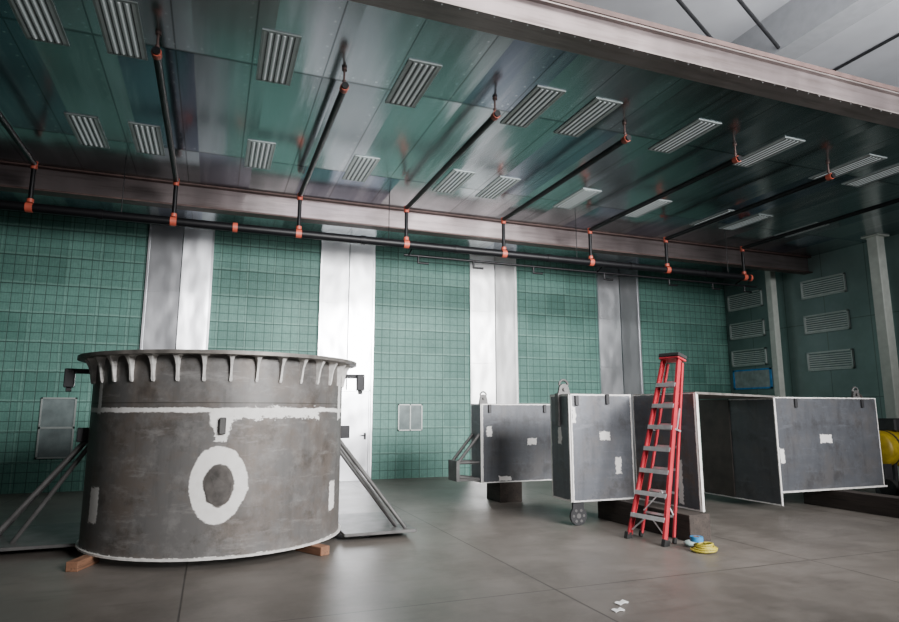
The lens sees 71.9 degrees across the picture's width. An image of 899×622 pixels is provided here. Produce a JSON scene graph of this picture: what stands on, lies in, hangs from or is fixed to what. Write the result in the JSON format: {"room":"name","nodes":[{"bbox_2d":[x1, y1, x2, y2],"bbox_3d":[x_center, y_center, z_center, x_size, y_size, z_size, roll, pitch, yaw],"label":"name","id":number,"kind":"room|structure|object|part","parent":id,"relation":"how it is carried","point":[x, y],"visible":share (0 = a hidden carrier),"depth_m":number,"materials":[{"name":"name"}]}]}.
{"room":"industrial workshop","nodes":[
{"label":"industrial workshop","id":0,"kind":"room"},
{"bbox_2d":[0,210,731,493],"bbox_3d":[-2.514,1.194,15.414,24.200,5.850,0.200,3,-10,-20],"label":"wall","id":1,"kind":"structure","parent":0,"point":[70,287],"depth_m":15.23,"materials":[{"name":"teal tile"}]},
{"bbox_2d":[35,397,76,458],"bbox_3d":[-8.180,2.431,12.910,0.650,1.250,0.040,3,-10,-20],"label":"window","id":2,"kind":"structure","parent":1,"relation":"in","point":[56,426],"depth_m":12.90,"materials":[{"name":"clear glass"}]},
{"bbox_2d":[140,224,214,349],"bbox_3d":[-6.168,0.950,13.887,1.390,5.845,0.100,3,-10,-20],"label":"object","id":3,"kind":"structure","parent":1,"relation":"attached to","point":[160,315],"depth_m":14.10,"materials":[{"name":"white paint"}]},
{"bbox_2d":[317,240,375,477],"bbox_3d":[-2.548,1.168,15.239,1.370,5.845,0.100,3,-10,-20],"label":"trim","id":4,"kind":"structure","parent":1,"relation":"attached to","point":[339,274],"depth_m":15.41,"materials":[{"name":"white paint"}]},
{"bbox_2d":[340,390,369,481],"bbox_3d":[-2.346,2.985,14.904,0.860,2.150,0.116,3,-10,-20],"label":"door","id":5,"kind":"structure","parent":1,"relation":"in","point":[355,413],"depth_m":14.98,"materials":[{"name":"metal"}]},
{"bbox_2d":[397,404,422,430],"bbox_3d":[-0.992,2.681,15.623,0.640,0.660,0.040,3,-10,-20],"label":"vent","id":6,"kind":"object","parent":1,"relation":"in","point":[409,415],"depth_m":15.62,"materials":[{"name":"white metal"}]},
{"bbox_2d":[469,255,518,475],"bbox_3d":[1.202,1.394,16.640,1.390,5.845,0.100,3,-10,-20],"label":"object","id":7,"kind":"structure","parent":1,"relation":"attached to","point":[492,289],"depth_m":16.75,"materials":[{"name":"white metal"}]},
{"bbox_2d":[595,267,643,469],"bbox_3d":[5.004,1.623,18.059,1.460,5.845,0.100,3,-10,-20],"label":"trim","id":8,"kind":"structure","parent":1,"relation":"attached to","point":[618,307],"depth_m":18.18,"materials":[{"name":"grey metal"}]},
{"bbox_2d":[0,0,898,278],"bbox_3d":[-0.807,-2.437,11.428,24.200,0.050,9.450,3,-10,-20],"label":"ceiling","id":9,"kind":"structure","parent":0,"point":[210,49],"depth_m":9.27,"materials":[{"name":"metal"}]},
{"bbox_2d":[0,111,37,202],"bbox_3d":[-5.953,-2.492,8.041,0.105,0.916,4.260,3,-10,-20],"label":"pipe","id":10,"kind":"object","parent":9,"relation":"hanging from","point":[34,164],"visible":0.99,"depth_m":9.54,"materials":[{"name":"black metal"}]},
{"bbox_2d":[7,0,69,46],"bbox_3d":[-4.418,-3.176,6.617,0.430,0.023,1.140,3,-10,-20],"label":"recessed light","id":11,"kind":"object","parent":9,"relation":"in","point":[39,20],"visible":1,"depth_m":6.74,"materials":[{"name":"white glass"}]},
{"bbox_2d":[64,112,109,148],"bbox_3d":[-5.497,-2.721,9.433,0.430,0.023,1.140,3,-10,-20],"label":"recessed light","id":12,"kind":"object","parent":9,"relation":"in","point":[88,131],"visible":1,"depth_m":9.38,"materials":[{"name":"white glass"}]},
{"bbox_2d":[92,0,147,60],"bbox_3d":[-3.651,-3.130,6.903,0.430,0.023,1.140,3,-10,-20],"label":"recessed light","id":13,"kind":"object","parent":9,"relation":"in","point":[119,21],"visible":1,"depth_m":6.86,"materials":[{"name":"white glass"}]},
{"bbox_2d":[128,122,164,155],"bbox_3d":[-4.730,-2.675,9.719,0.430,0.023,1.140,3,-10,-20],"label":"recessed light","id":14,"kind":"object","parent":9,"relation":"in","point":[147,139],"visible":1,"depth_m":9.67,"materials":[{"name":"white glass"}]},
{"bbox_2d":[151,31,179,216],"bbox_3d":[-3.989,-2.373,8.774,0.105,0.916,4.260,3,-10,-20],"label":"pipe","id":15,"kind":"object","parent":9,"relation":"hanging from","point":[156,52],"visible":1,"depth_m":8.21,"materials":[{"name":"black metal"}]},
{"bbox_2d":[244,139,275,169],"bbox_3d":[-3.159,-2.581,10.306,0.430,0.023,1.140,3,-10,-20],"label":"recessed light","id":16,"kind":"object","parent":9,"relation":"in","point":[259,154],"visible":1,"depth_m":10.25,"materials":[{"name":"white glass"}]},
{"bbox_2d":[256,28,301,85],"bbox_3d":[-2.080,-3.035,7.490,0.430,0.023,1.140,3,-10,-20],"label":"recessed light","id":17,"kind":"object","parent":9,"relation":"in","point":[278,52],"visible":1,"depth_m":7.42,"materials":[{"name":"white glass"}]},
{"bbox_2d":[296,67,348,229],"bbox_3d":[-2.025,-2.255,9.508,0.105,0.916,4.260,3,-10,-20],"label":"pipe","id":18,"kind":"object","parent":9,"relation":"hanging from","point":[343,89],"visible":1,"depth_m":9.04,"materials":[{"name":"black metal"}]},
{"bbox_2d":[342,155,379,181],"bbox_3d":[-1.569,-2.485,10.900,0.430,0.023,1.140,3,-10,-20],"label":"recessed light","id":19,"kind":"object","parent":9,"relation":"in","point":[360,168],"visible":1,"depth_m":10.85,"materials":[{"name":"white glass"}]},
{"bbox_2d":[0,159,756,292],"bbox_3d":[-2.337,-1.715,11.688,21.600,1.292,0.423,3,-10,-20],"label":"pipe","id":20,"kind":"object","parent":9,"relation":"hanging from","point":[100,214],"visible":1,"depth_m":11.98,"materials":[{"name":"metal"}]},
{"bbox_3d":[-5.473,-2.101,10.414,0.015,0.935,0.015,0,-9,2],"label":"hanger rod","id":21,"kind":"part","parent":20,"relation":"part of","materials":[{"name":"black metal"}]},
{"bbox_3d":[-1.171,-1.842,12.021,0.015,0.935,0.015,9,-12,-43],"label":"hanger rod","id":22,"kind":"part","parent":20,"relation":"part of","materials":[{"name":"grey metal"}]},
{"bbox_3d":[2.758,-1.606,13.488,0.015,0.935,0.015,9,-12,-43],"label":"hanger rod","id":23,"kind":"part","parent":20,"relation":"part of","materials":[{"name":"grey metal"}]},
{"bbox_2d":[0,160,812,274],"bbox_3d":[-1.399,-1.933,12.934,24.200,0.455,0.260,3,-10,-20],"label":"steel beam","id":24,"kind":"structure","parent":9,"relation":"attached to","point":[14,176],"depth_m":12.73,"materials":[{"name":"grey metal"}]},
{"bbox_2d":[385,59,441,107],"bbox_3d":[-0.490,-2.939,8.084,0.430,0.023,1.140,3,-10,-20],"label":"recessed light","id":25,"kind":"object","parent":9,"relation":"in","point":[415,78],"visible":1,"depth_m":8.02,"materials":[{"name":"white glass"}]},
{"bbox_2d":[404,96,500,239],"bbox_3d":[-0.107,-2.140,10.224,0.105,0.916,4.260,3,-10,-20],"label":"pipe","id":26,"kind":"object","parent":9,"relation":"hanging from","point":[495,115],"visible":1,"depth_m":9.75,"materials":[{"name":"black metal"}]},
{"bbox_2d":[432,169,475,193],"bbox_3d":[0.068,-2.386,11.511,0.430,0.023,1.140,3,-10,-20],"label":"recessed light","id":27,"kind":"object","parent":9,"relation":"in","point":[455,179],"visible":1,"depth_m":11.46,"materials":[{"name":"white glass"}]},
{"bbox_2d":[475,176,520,198],"bbox_3d":[0.910,-2.336,11.826,0.430,0.023,1.140,3,-10,-20],"label":"recessed light","id":28,"kind":"object","parent":9,"relation":"in","point":[501,184],"visible":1,"depth_m":11.76,"materials":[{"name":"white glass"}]},
{"bbox_2d":[500,85,565,127],"bbox_3d":[1.147,-2.841,8.695,0.430,0.023,1.140,3,-10,-20],"label":"recessed light","id":29,"kind":"object","parent":9,"relation":"in","point":[540,98],"visible":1,"depth_m":8.63,"materials":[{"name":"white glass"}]},
{"bbox_2d":[501,122,630,249],"bbox_3d":[1.857,-2.022,10.957,0.105,0.916,4.260,3,-10,-20],"label":"pipe","id":30,"kind":"object","parent":9,"relation":"hanging from","point":[626,138],"visible":1,"depth_m":10.51,"materials":[{"name":"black metal"}]},
{"bbox_2d":[553,188,601,208],"bbox_3d":[2.547,-2.237,12.437,0.430,0.023,1.140,3,-10,-20],"label":"recessed light","id":31,"kind":"object","parent":9,"relation":"in","point":[582,195],"visible":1,"depth_m":12.39,"materials":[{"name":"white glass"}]},
{"bbox_2d":[553,97,622,136],"bbox_3d":[1.989,-2.790,9.009,0.430,0.023,1.140,3,-10,-20],"label":"recessed light","id":32,"kind":"object","parent":9,"relation":"in","point":[597,109],"visible":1,"depth_m":8.95,"materials":[{"name":"clear glass"}]},
{"bbox_2d":[349,0,898,128],"bbox_3d":[4.084,-3.120,8.176,31.000,0.416,0.340,3,-10,-20],"label":"steel beam","id":33,"kind":"structure","parent":9,"relation":"attached to","point":[565,25],"depth_m":7.52,"materials":[{"name":"metal"}]},
{"bbox_2d":[625,199,671,217],"bbox_3d":[4.118,-2.143,13.024,0.430,0.023,1.140,3,-10,-20],"label":"recessed light","id":34,"kind":"object","parent":9,"relation":"in","point":[659,203],"visible":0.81,"depth_m":12.98,"materials":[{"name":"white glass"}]},
{"bbox_2d":[587,143,741,258],"bbox_3d":[3.821,-1.903,11.691,0.105,0.916,4.260,3,-10,-20],"label":"pipe","id":35,"kind":"object","parent":9,"relation":"hanging from","point":[736,159],"visible":1,"depth_m":11.30,"materials":[{"name":"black metal"}]},
{"bbox_2d":[648,119,721,153],"bbox_3d":[3.626,-2.691,9.620,0.430,0.023,1.140,3,-10,-20],"label":"recessed light","id":36,"kind":"object","parent":9,"relation":"in","point":[699,127],"visible":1,"depth_m":9.56,"materials":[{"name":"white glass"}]},
{"bbox_2d":[689,209,742,225],"bbox_3d":[5.867,-2.037,13.677,0.430,0.023,1.140,3,-10,-20],"label":"recessed light","id":37,"kind":"object","parent":9,"relation":"in","point":[727,210],"visible":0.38,"depth_m":13.58,"materials":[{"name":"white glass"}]},
{"bbox_2d":[719,214,772,230],"bbox_3d":[6.662,-1.989,13.974,0.430,0.023,1.140,3,-10,-20],"label":"recessed light","id":38,"kind":"object","parent":9,"relation":"in","point":[758,217],"visible":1,"depth_m":13.93,"materials":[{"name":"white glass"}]},
{"bbox_2d":[663,161,835,265],"bbox_3d":[5.738,-1.788,12.407,0.105,0.916,4.260,3,-10,-20],"label":"pipe","id":39,"kind":"object","parent":9,"relation":"hanging from","point":[829,176],"visible":1,"depth_m":12.03,"materials":[{"name":"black metal"}]},
{"bbox_2d":[733,137,804,167],"bbox_3d":[5.197,-2.597,10.207,0.430,0.023,1.140,3,-10,-20],"label":"recessed light","id":40,"kind":"object","parent":9,"relation":"in","point":[776,147],"visible":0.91,"depth_m":10.11,"materials":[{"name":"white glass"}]},
{"bbox_2d":[774,222,829,237],"bbox_3d":[8.252,-1.894,14.568,0.430,0.023,1.140,3,-10,-20],"label":"recessed light","id":41,"kind":"object","parent":9,"relation":"in","point":[815,222],"visible":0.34,"depth_m":14.52,"materials":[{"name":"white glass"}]},
{"bbox_2d":[740,198,898,273],"bbox_3d":[7.889,-1.658,13.210,0.105,0.916,4.260,3,-10,-20],"label":"pipe","id":42,"kind":"object","parent":9,"relation":"hanging from","point":[887,203],"visible":1,"depth_m":13.29,"materials":[{"name":"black metal"}]},
{"bbox_2d":[808,154,886,181],"bbox_3d":[6.946,-2.491,10.861,0.430,0.023,1.140,3,-10,-20],"label":"recessed light","id":43,"kind":"object","parent":9,"relation":"in","point":[869,159],"visible":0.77,"depth_m":10.72,"materials":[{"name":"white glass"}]},
{"bbox_2d":[841,163,898,186],"bbox_3d":[7.741,-2.443,11.157,0.430,0.023,1.140,3,-10,-20],"label":"recessed light","id":44,"kind":"object","parent":9,"relation":"in","point":[894,169],"visible":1,"depth_m":11.21,"materials":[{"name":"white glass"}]},
{"bbox_2d":[0,467,898,621],"bbox_3d":[2.668,3.055,8.110,41.000,0.150,30.000,3,-10,-20],"label":"floor","id":45,"kind":"structure","parent":0,"point":[470,557],"depth_m":6.42,"materials":[{"name":"concrete"}]},
{"bbox_2d":[65,554,99,571],"bbox_3d":[-3.928,2.693,6.649,0.130,0.099,0.420,0,-9,-1],"label":"wood block","id":46,"kind":"object","parent":45,"relation":"on","point":[82,562],"visible":0.8,"depth_m":6.52,"materials":[{"name":"brown wood"}]},
{"bbox_2d":[0,349,416,561],"bbox_3d":[-3.503,1.756,7.981,6.020,2.233,3.460,3,-10,-20],"label":"tank","id":47,"kind":"object","parent":46,"relation":"on","point":[193,454],"visible":1,"depth_m":6.86,"materials":[{"name":"grey metal"}]},
{"bbox_2d":[295,543,329,555],"bbox_3d":[-1.623,2.803,7.330,0.480,0.099,0.130,-7,-12,39],"label":"wood block","id":48,"kind":"object","parent":45,"relation":"on","point":[317,549],"visible":0.76,"depth_m":7.21,"materials":[{"name":"brown wood"}]},
{"bbox_2d":[487,482,521,502],"bbox_3d":[1.026,3.368,11.654,0.450,0.360,0.600,3,-10,-20],"label":"timber beam","id":49,"kind":"structure","parent":45,"relation":"on","point":[502,492],"depth_m":11.40,"materials":[{"name":"brown wood"}]},
{"bbox_2d":[448,391,551,482],"bbox_3d":[0.965,2.357,11.724,1.940,1.660,0.530,3,-10,-20],"label":"box","id":50,"kind":"object","parent":49,"relation":"on","point":[510,442],"visible":1,"depth_m":11.53,"materials":[{"name":"grey metal"}]},
{"bbox_3d":[0.283,2.689,11.425,0.494,0.852,0.420,3,-10,-20],"label":"arm","id":51,"kind":"part","parent":50,"relation":"part of","materials":[{"name":"grey metal"}]},
{"bbox_3d":[0.501,2.450,11.547,0.020,1.420,0.460,3,-10,-20],"label":"panel","id":52,"kind":"part","parent":50,"relation":"part of","materials":[{"name":"grey metal"}]},
{"bbox_3d":[1.274,2.455,11.582,1.450,1.420,0.020,3,-10,-20],"label":"panel","id":53,"kind":"part","parent":50,"relation":"part of","materials":[{"name":"grey metal"}]},
{"bbox_2d":[550,379,634,524],"bbox_3d":[2.184,2.123,9.542,1.130,2.142,0.610,3,-10,-20],"label":"box","id":54,"kind":"object","parent":45,"relation":"on","point":[592,458],"visible":1,"depth_m":9.30,"materials":[{"name":"grey metal"}]},
{"bbox_3d":[1.685,2.050,9.385,0.020,1.560,0.550,3,-10,-20],"label":"panel","id":55,"kind":"part","parent":54,"relation":"part of","materials":[{"name":"grey metal"}]},
{"bbox_3d":[2.301,2.039,9.314,1.080,1.560,0.020,3,-10,-20],"label":"panel","id":56,"kind":"part","parent":54,"relation":"part of","materials":[{"name":"grey metal"}]},
{"bbox_2d":[611,607,624,612],"bbox_3d":[1.410,2.499,5.184,0.101,0.016,0.057,5,-10,-29],"label":"paper scrap","id":57,"kind":"object","parent":45,"relation":"on","point":[619,608],"visible":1,"depth_m":5.18,"materials":[{"name":"white paper"}]},
{"bbox_2d":[614,599,627,605],"bbox_3d":[1.494,2.531,5.384,0.121,0.016,0.064,8,-12,-40],"label":"paper scrap","id":58,"kind":"object","parent":45,"relation":"on","point":[622,601],"visible":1,"depth_m":5.37,"materials":[{"name":"white paper"}]},
{"bbox_2d":[598,499,710,540],"bbox_3d":[2.850,2.933,8.871,0.340,0.333,2.000,4,-10,-21],"label":"timber beam","id":59,"kind":"structure","parent":45,"relation":"on","point":[689,522],"depth_m":8.47,"materials":[{"name":"brown wood"}]},
{"bbox_2d":[624,352,686,546],"bbox_3d":[2.827,1.781,8.299,0.864,2.475,0.650,6,-11,-32],"label":"step ladder","id":60,"kind":"object","parent":45,"relation":"on","point":[673,357],"visible":1,"depth_m":8.26,"materials":[{"name":"red plastic"}]},
{"bbox_3d":[2.692,1.813,8.442,0.077,2.407,0.180,24,-20,-28],"label":"rail","id":61,"kind":"part","parent":60,"relation":"part of","materials":[{"name":"red plastic"}]},
{"bbox_3d":[2.820,1.849,8.501,0.596,2.265,0.033,3,-10,-17],"label":"rail","id":62,"kind":"part","parent":60,"relation":"part of","materials":[{"name":"red plastic"}]},
{"bbox_3d":[2.911,1.761,8.105,0.077,2.407,0.180,24,-20,-28],"label":"rail","id":63,"kind":"part","parent":60,"relation":"part of","materials":[{"name":"red plastic"}]},
{"bbox_3d":[3.022,1.800,8.191,0.032,2.267,0.590,-9,-13,44],"label":"rail","id":64,"kind":"part","parent":60,"relation":"part of","materials":[{"name":"red plastic"}]},
{"bbox_2d":[683,540,696,546],"bbox_3d":[2.987,2.867,7.675,0.208,0.080,0.185,0,-9,2],"label":"glove","id":65,"kind":"object","parent":45,"relation":"on","point":[688,543],"visible":0.66,"depth_m":7.61,"materials":[{"name":"fabric"}]},
{"bbox_2d":[690,542,717,552],"bbox_3d":[3.024,2.799,7.366,0.317,0.102,0.311,3,-10,-20],"label":"coil","id":66,"kind":"object","parent":45,"relation":"on","point":[704,547],"visible":0.98,"depth_m":7.27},
{"bbox_2d":[690,535,702,542],"bbox_3d":[2.951,2.720,7.406,0.150,0.057,0.150,3,-10,-20],"label":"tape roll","id":67,"kind":"object","parent":66,"relation":"on","point":[693,538],"visible":1,"depth_m":7.35,"materials":[{"name":"blue plastic"}]},
{"bbox_2d":[765,271,785,396],"bbox_3d":[9.255,1.531,17.486,0.320,5.845,0.320,3,-10,-20],"label":"column","id":68,"kind":"structure","parent":45,"relation":"on","point":[772,303],"depth_m":17.56,"materials":[{"name":"white paint"}]},
{"bbox_2d":[803,489,898,517],"bbox_3d":[6.898,3.190,10.359,0.300,0.300,2.000,3,-10,-20],"label":"timber beam","id":69,"kind":"structure","parent":45,"relation":"on","point":[858,501],"depth_m":10.31,"materials":[{"name":"brown wood"}]},
{"bbox_2d":[633,386,887,511],"bbox_3d":[5.144,2.297,10.820,5.968,2.009,2.302,6,-11,-34],"label":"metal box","id":70,"kind":"object","parent":69,"relation":"on","point":[757,448],"visible":1,"depth_m":10.77,"materials":[{"name":"grey metal"}]},
{"bbox_3d":[3.078,1.968,8.876,0.020,1.550,1.320,3,-10,-20],"label":"panel","id":71,"kind":"part","parent":70,"relation":"part of","materials":[{"name":"grey metal"}]},
{"bbox_3d":[3.329,1.866,8.257,0.035,1.555,0.030,3,-10,-20],"label":"corner post","id":72,"kind":"part","parent":70,"relation":"part of","materials":[{"name":"grey metal"}]},
{"bbox_3d":[4.229,1.388,10.118,1.414,0.030,3.872,-8,-12,40],"label":"plate","id":73,"kind":"part","parent":70,"relation":"part of","materials":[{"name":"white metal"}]},
{"bbox_3d":[5.009,2.537,11.636,0.014,1.736,0.740,3,-10,-20],"label":"plate","id":74,"kind":"part","parent":70,"relation":"part of","materials":[{"name":"grey metal"}]},
{"bbox_3d":[5.202,2.481,11.194,0.030,1.765,1.750,3,-10,-20],"label":"panel","id":75,"kind":"part","parent":70,"relation":"part of","materials":[{"name":"grey metal"}]},
{"bbox_3d":[6.681,2.317,10.882,2.500,1.580,0.020,3,-10,-20],"label":"panel","id":76,"kind":"part","parent":70,"relation":"part of","materials":[{"name":"grey metal"}]},
{"bbox_2d":[861,233,898,475],"bbox_3d":[10.351,1.069,14.623,0.416,5.845,0.416,3,-10,-20],"label":"column","id":77,"kind":"structure","parent":45,"relation":"on","point":[878,270],"depth_m":14.67,"materials":[{"name":"white paint"}]},
{"bbox_2d":[875,418,898,495],"bbox_3d":[9.214,2.951,12.648,1.684,1.500,0.817,3,-10,-20],"label":"air compressor","id":78,"kind":"object","parent":45,"relation":"on","point":[888,427],"visible":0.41,"depth_m":12.24,"materials":[{"name":"yellow paint"}]},
{"bbox_3d":[8.589,2.772,12.482,0.287,0.718,0.718,3,-10,-20],"label":"tank","id":79,"kind":"part","parent":78,"relation":"part of","materials":[{"name":"yellow metal"}]},
{"bbox_3d":[8.777,3.366,12.458,0.080,0.620,0.440,3,-10,-20],"label":"support leg","id":80,"kind":"part","parent":78,"relation":"part of","materials":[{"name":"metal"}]},
{"bbox_3d":[9.221,2.811,12.718,1.350,0.720,0.720,3,-10,-20],"label":"air tank","id":81,"kind":"part","parent":78,"relation":"part of","materials":[{"name":"yellow metal"}]},
{"bbox_2d":[572,0,898,87],"bbox_3d":[6.523,-5.946,12.122,40.000,0.100,32.000,3,-10,-20],"label":"ceiling","id":82,"kind":"structure","parent":0,"point":[725,20],"depth_m":12.66,"materials":[{"name":"white paint"}]},
{"bbox_2d":[731,0,892,59],"bbox_3d":[4.581,-4.581,17.601,0.550,0.850,16.100,3,-10,-20],"label":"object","id":83,"kind":"object","parent":82,"relation":"attached to","point":[798,26],"visible":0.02,"depth_m":11.64,"materials":[{"name":"white paint"}]},
{"bbox_2d":[676,0,712,37],"bbox_3d":[4.541,-5.238,11.302,0.070,0.070,4.472,-8,-12,42],"label":"rod","id":84,"kind":"object","parent":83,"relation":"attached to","point":[680,2],"visible":0.47,"depth_m":11.11,"materials":[{"name":"metal"}]},
{"bbox_2d":[737,0,779,48],"bbox_3d":[5.230,-5.303,10.900,3.290,0.070,0.070,9,-13,-44],"label":"rod","id":85,"kind":"object","parent":83,"relation":"attached to","point":[741,2],"visible":1,"depth_m":11.25,"materials":[{"name":"metal"}]},
{"bbox_2d":[832,33,898,70],"bbox_3d":[8.103,-5.218,16.075,0.070,0.070,9.600,3,-10,-20],"label":"rod","id":86,"kind":"object","parent":82,"relation":"attached to","point":[896,35],"visible":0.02,"depth_m":13.47,"materials":[{"name":"metal"}]},
{"bbox_2d":[723,234,898,417],"bbox_3d":[10.578,1.174,15.289,0.200,5.850,9.700,3,-10,-20],"label":"wall","id":87,"kind":"structure","parent":0,"point":[853,261],"depth_m":16.61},
{"bbox_2d":[727,289,762,311],"bbox_3d":[9.094,-0.309,19.129,0.050,0.500,1.300,3,-10,-20],"label":"air vent","id":88,"kind":"object","parent":87,"relation":"in","point":[759,290],"visible":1,"depth_m":19.09,"materials":[{"name":"metal"}]},
{"bbox_2d":[729,319,764,339],"bbox_3d":[9.094,0.580,18.986,0.050,0.500,1.300,3,-10,-20],"label":"air vent","id":89,"kind":"object","parent":87,"relation":"in","point":[762,320],"visible":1,"depth_m":18.94,"materials":[{"name":"metal"}]},
{"bbox_2d":[731,347,767,366],"bbox_3d":[9.094,1.419,18.850,0.050,0.500,1.300,3,-10,-20],"label":"air vent","id":90,"kind":"object","parent":87,"relation":"in","point":[764,348],"visible":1,"depth_m":18.81,"materials":[{"name":"metal"}]},
{"bbox_2d":[733,368,772,389],"bbox_3d":[9.126,2.054,18.706,0.020,0.600,1.440,3,-10,-20],"label":"notice board","id":91,"kind":"object","parent":87,"relation":"attached to","point":[761,378],"visible":1,"depth_m":18.66,"materials":[{"name":"blue paint"}]},
{"bbox_2d":[800,273,846,299],"bbox_3d":[10.032,-0.654,16.674,0.050,0.500,1.300,3,-10,-20],"label":"air vent","id":92,"kind":"object","parent":87,"relation":"in","point":[843,274],"visible":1,"depth_m":16.64,"materials":[{"name":"metal"}]},
{"bbox_2d":[803,309,850,334],"bbox_3d":[10.032,0.304,16.520,0.050,0.500,1.300,3,-10,-20],"label":"air vent","id":93,"kind":"object","parent":87,"relation":"in","point":[847,310],"visible":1,"depth_m":16.46,"materials":[{"name":"metal"}]},
{"bbox_2d":[806,349,854,370],"bbox_3d":[10.032,1.301,16.359,0.050,0.500,1.300,3,-10,-20],"label":"air vent","id":94,"kind":"object","parent":87,"relation":"in","point":[850,350],"visible":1,"depth_m":16.30,"materials":[{"name":"metal"}]}
]}

